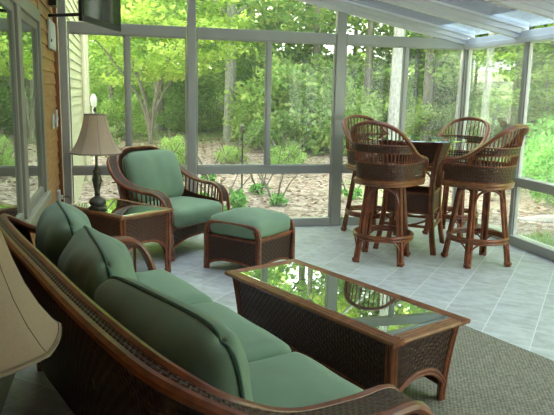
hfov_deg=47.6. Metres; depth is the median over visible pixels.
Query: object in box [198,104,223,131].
shrub
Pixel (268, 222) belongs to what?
cushion
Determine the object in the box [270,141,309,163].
plant
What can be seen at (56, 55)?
trim
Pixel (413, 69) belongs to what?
shrub
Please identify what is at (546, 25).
tree
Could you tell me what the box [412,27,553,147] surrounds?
tree
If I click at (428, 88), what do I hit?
tree
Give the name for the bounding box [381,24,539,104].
tree
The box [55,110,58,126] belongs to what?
light switch
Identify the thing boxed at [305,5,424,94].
tree
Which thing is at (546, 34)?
trim
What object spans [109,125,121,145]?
plant
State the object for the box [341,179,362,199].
leafy plant
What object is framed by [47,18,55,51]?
breaker panel
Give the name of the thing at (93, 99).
lantern
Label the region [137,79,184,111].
tree
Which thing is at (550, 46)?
tree
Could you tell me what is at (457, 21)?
ceiling
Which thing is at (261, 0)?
tree
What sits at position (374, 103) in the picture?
shrub
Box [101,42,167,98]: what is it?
shrub
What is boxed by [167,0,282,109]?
tree
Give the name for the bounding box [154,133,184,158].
plant
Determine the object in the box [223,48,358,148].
shrub
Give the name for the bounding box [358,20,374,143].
tree
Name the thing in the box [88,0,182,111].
tree
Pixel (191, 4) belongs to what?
trim
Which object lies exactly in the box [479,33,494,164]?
tree
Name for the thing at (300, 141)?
plant
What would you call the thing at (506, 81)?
shrub
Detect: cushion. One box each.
[35,200,90,267]
[58,225,137,300]
[92,276,253,401]
[122,149,183,202]
[135,269,212,304]
[145,196,221,227]
[191,302,290,362]
[210,207,289,239]
[248,352,363,407]
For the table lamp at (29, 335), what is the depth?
1.20 m
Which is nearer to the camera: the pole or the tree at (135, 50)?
the pole
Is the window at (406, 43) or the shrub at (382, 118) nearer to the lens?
the window at (406, 43)
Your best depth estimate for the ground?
10.64 m
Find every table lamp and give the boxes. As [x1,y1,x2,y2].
[0,228,61,377]
[69,107,122,209]
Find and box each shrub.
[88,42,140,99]
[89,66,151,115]
[96,109,124,137]
[99,94,154,137]
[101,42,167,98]
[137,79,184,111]
[153,90,201,132]
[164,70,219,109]
[198,61,236,100]
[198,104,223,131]
[212,43,256,104]
[222,100,283,144]
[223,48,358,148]
[233,68,331,152]
[236,43,328,107]
[251,57,360,155]
[271,76,388,154]
[300,53,381,103]
[323,49,390,98]
[326,103,383,143]
[363,56,421,107]
[369,103,413,132]
[376,97,437,134]
[384,80,441,118]
[405,94,471,143]
[407,53,453,96]
[432,104,478,135]
[435,58,535,140]
[469,58,553,147]
[480,56,553,143]
[499,135,553,204]
[523,128,553,199]
[525,110,553,181]
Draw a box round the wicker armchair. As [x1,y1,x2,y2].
[106,145,230,261]
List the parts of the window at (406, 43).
sash, sash, sash, rail, sill, sash, rail, sash, sash, sash, sash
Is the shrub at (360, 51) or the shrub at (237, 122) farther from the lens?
the shrub at (360, 51)
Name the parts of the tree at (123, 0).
crown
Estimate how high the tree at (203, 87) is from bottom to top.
8.001 m
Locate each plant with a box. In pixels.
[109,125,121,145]
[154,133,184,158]
[156,130,184,155]
[164,143,184,164]
[196,146,231,180]
[198,174,249,211]
[210,134,245,163]
[220,133,255,161]
[240,157,285,194]
[258,173,298,205]
[260,142,297,163]
[270,140,302,163]
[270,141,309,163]
[278,131,310,155]
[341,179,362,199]
[472,131,496,152]
[485,140,504,165]
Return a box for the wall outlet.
[57,190,70,203]
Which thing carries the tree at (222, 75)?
on the ground
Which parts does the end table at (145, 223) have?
frame, glass, leg, frame, frame, leg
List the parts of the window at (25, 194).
sash, pane, sash, sash, frame, sash, pane, sash, sill, sash, frame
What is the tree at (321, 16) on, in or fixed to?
on the ground
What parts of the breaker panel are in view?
panel door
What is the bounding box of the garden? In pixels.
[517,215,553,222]
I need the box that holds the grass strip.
[518,229,553,246]
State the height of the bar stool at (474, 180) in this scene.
1.338 m
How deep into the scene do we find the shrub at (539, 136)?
10.53 m
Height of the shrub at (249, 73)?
3.116 m
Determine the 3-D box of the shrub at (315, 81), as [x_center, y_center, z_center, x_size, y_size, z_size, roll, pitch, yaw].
[0.826,-2.411,15.633,2.948,2.596,2.708,8,12,32]
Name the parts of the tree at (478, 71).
crown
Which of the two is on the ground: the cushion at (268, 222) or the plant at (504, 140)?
the plant at (504, 140)
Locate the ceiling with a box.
[296,0,553,44]
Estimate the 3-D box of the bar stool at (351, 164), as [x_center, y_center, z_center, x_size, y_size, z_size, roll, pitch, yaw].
[1.062,-0.369,7.125,0.632,1.338,0.666,-4,12,-29]
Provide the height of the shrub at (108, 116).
0.900 m
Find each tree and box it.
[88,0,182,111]
[88,0,264,143]
[89,0,181,87]
[109,0,251,129]
[121,0,237,112]
[132,2,186,21]
[133,0,251,105]
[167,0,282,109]
[198,0,328,101]
[211,0,392,70]
[213,0,257,140]
[236,0,287,45]
[283,5,420,108]
[302,3,312,76]
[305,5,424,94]
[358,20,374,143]
[375,27,419,131]
[375,31,455,115]
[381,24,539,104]
[388,27,405,134]
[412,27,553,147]
[420,36,435,135]
[424,26,553,150]
[437,23,553,136]
[453,38,469,155]
[474,25,552,146]
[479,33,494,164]
[531,25,553,121]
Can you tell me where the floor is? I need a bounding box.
[1,222,553,414]
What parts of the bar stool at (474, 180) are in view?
leg, leg, seat, seat frame, woven panel, rail, rail, leg, leg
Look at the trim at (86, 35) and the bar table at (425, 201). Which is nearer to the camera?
the bar table at (425, 201)
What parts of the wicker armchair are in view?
panel, panel, rail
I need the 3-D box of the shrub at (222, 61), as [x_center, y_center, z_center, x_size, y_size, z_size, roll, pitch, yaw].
[-2.495,-5.451,26.576,3.361,2.314,3.150,-4,12,-27]
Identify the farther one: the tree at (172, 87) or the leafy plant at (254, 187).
the tree at (172, 87)
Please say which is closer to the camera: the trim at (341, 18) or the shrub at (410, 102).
the trim at (341, 18)
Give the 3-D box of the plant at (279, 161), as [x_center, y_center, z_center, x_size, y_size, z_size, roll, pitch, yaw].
[0.051,-0.920,12.220,0.731,0.659,0.769,3,10,8]
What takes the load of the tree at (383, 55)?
on the ground
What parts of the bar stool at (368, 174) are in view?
leg, leg, seat frame, rail, seat, woven panel, rail, leg, leg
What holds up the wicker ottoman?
on the floor
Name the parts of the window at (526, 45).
sash, sill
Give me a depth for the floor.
5.41 m
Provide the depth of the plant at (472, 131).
15.79 m
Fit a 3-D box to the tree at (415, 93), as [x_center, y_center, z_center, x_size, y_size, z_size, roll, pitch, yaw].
[4.368,-6.986,18.647,6.325,10.061,5.525,-5,12,-30]
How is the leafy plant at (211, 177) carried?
on the ground
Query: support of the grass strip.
on the ground
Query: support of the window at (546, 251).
on the floor
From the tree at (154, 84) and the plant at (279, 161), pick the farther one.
the tree at (154, 84)
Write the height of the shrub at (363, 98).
1.950 m
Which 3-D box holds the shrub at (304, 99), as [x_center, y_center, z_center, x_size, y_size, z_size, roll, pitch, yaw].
[0.182,-2.213,15.268,2.555,2.250,2.347,1,10,-4]
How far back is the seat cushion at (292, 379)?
2.26 m
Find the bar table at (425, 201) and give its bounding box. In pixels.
[369,135,467,255]
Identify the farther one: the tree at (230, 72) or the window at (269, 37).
the tree at (230, 72)
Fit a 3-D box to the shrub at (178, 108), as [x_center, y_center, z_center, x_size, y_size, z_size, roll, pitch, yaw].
[-2.972,-2.782,18.566,1.572,1.385,1.444,6,11,24]
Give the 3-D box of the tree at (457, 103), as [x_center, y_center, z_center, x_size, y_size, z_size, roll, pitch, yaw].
[4.268,-5.566,13.653,4.910,9.569,5.641,10,13,39]
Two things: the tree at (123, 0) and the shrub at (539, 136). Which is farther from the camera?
the tree at (123, 0)
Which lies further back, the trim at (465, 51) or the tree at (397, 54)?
the tree at (397, 54)
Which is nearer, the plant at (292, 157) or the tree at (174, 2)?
the plant at (292, 157)
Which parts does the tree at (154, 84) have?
crown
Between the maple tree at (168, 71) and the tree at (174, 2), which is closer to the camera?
the maple tree at (168, 71)
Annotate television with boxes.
[48,0,120,31]
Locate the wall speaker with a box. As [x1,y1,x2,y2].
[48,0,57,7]
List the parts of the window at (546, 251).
sash, sash, sill, rail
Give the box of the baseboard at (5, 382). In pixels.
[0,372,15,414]
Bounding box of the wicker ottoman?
[204,218,294,267]
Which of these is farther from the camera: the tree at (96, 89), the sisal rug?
the tree at (96, 89)
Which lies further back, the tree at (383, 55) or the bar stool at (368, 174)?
the tree at (383, 55)
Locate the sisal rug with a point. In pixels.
(488, 375)
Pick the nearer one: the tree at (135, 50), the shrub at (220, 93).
the tree at (135, 50)
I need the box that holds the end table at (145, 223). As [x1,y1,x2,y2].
[70,198,173,272]
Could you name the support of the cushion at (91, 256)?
on the seat cushion at (258, 343)
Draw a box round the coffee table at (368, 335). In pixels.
[224,259,470,400]
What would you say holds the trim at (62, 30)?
attached to the wall
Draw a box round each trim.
[52,7,63,201]
[57,0,72,203]
[80,21,90,180]
[86,35,91,164]
[187,0,195,192]
[329,11,347,224]
[453,50,472,203]
[464,26,553,49]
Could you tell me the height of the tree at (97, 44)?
2.694 m
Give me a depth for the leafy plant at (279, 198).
9.35 m
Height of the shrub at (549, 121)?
1.689 m
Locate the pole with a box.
[240,124,244,200]
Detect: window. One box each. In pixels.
[0,0,51,233]
[67,21,186,203]
[196,27,336,226]
[339,34,464,224]
[455,42,533,238]
[509,42,553,261]
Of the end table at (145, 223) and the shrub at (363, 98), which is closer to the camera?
the end table at (145, 223)
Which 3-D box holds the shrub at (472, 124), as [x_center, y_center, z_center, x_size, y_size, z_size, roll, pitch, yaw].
[4.828,-2.239,17.504,1.868,1.286,1.750,0,10,-5]
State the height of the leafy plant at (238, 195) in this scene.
0.682 m
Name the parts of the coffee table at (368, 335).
leg, frame, panel, frame, glass, frame, leg, panel, frame, leg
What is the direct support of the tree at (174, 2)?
on the ground
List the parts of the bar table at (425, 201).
leg, leg, glass, leg, leg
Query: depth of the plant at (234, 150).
13.14 m
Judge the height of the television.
0.560 m
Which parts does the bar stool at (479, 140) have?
leg, leg, leg, rail, rail, woven panel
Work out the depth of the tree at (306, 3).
19.04 m
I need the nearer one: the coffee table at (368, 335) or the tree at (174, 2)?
the coffee table at (368, 335)
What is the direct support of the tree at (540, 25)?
on the ground
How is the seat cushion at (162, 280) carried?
on the wicker sofa
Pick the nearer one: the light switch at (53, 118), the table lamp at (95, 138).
the table lamp at (95, 138)
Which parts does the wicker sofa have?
leg, panel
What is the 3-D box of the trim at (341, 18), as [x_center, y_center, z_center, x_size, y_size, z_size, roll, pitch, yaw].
[0.715,-1.047,7.394,0.114,2.555,0.080,-1,11,-14]
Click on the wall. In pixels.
(48, 59)
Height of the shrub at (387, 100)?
1.804 m
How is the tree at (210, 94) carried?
on the ground
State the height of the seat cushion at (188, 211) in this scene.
0.214 m
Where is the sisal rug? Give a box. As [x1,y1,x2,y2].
[402,325,553,414]
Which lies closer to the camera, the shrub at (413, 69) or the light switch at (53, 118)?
the light switch at (53, 118)
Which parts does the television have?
swivel arm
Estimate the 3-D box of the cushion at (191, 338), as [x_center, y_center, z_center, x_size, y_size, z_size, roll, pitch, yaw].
[-0.349,0.510,1.965,0.325,0.515,0.784,-8,13,-40]
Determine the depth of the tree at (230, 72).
16.77 m
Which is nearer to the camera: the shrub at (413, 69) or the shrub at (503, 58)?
the shrub at (503, 58)
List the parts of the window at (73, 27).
sash, sash, sash, sash, sash, rail, rail, sash, sash, sash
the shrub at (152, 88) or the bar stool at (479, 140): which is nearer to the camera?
the bar stool at (479, 140)
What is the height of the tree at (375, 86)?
8.002 m
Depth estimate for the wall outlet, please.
6.32 m
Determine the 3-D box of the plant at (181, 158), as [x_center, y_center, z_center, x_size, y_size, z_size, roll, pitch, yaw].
[-1.900,-0.815,11.453,0.731,0.659,0.769,-2,11,-19]
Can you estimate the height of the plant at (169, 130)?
0.660 m
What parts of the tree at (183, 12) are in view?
crown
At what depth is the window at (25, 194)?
4.17 m
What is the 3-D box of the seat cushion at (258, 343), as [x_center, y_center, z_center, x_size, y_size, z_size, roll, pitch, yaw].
[-0.421,0.642,2.767,0.780,0.234,0.740,-5,12,-33]
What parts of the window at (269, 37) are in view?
sash, sash, sash, rail, sash, rail, sash, sash, sash, sill, sash, sash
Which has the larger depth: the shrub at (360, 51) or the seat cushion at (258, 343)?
the shrub at (360, 51)
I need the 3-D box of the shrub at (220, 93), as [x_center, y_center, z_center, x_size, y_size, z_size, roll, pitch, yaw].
[-1.032,-5.282,25.032,3.721,2.694,3.687,7,12,29]
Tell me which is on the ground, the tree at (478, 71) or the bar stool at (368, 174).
the tree at (478, 71)
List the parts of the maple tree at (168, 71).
crown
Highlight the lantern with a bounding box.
[90,94,96,160]
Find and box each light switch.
[52,114,54,128]
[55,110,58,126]
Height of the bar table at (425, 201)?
1.138 m
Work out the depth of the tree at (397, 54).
12.69 m
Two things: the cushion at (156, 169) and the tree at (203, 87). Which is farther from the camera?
the tree at (203, 87)
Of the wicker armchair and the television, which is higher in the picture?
the television
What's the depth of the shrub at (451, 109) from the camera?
15.94 m
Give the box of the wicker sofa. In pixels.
[0,213,433,414]
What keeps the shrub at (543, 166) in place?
on the ground
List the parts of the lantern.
globe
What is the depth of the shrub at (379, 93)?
20.28 m
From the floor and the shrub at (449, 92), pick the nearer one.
the floor
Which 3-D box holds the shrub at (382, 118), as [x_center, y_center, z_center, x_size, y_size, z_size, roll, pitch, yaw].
[1.924,-2.289,16.871,1.860,1.367,1.843,3,10,9]
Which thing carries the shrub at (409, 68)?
on the ground
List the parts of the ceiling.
roof pane, eave pane, roof pane, eave pane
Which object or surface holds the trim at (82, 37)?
attached to the wall
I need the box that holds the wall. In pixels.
[29,0,84,246]
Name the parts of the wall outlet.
plate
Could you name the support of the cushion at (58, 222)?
on the seat cushion at (162, 280)
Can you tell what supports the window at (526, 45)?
on the floor
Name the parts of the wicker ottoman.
rail, arch frame, arch frame, rail, arch frame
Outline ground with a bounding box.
[77,60,553,239]
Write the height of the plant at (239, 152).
0.659 m
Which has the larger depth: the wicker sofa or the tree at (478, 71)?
the tree at (478, 71)
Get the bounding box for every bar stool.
[341,114,395,235]
[350,120,428,266]
[422,117,490,236]
[439,124,528,268]
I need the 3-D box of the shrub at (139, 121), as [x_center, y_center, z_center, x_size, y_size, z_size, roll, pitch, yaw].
[-4.147,-2.521,17.357,1.639,1.221,1.654,-2,11,-15]
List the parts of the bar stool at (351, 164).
leg, woven panel, rail, rail, seat frame, leg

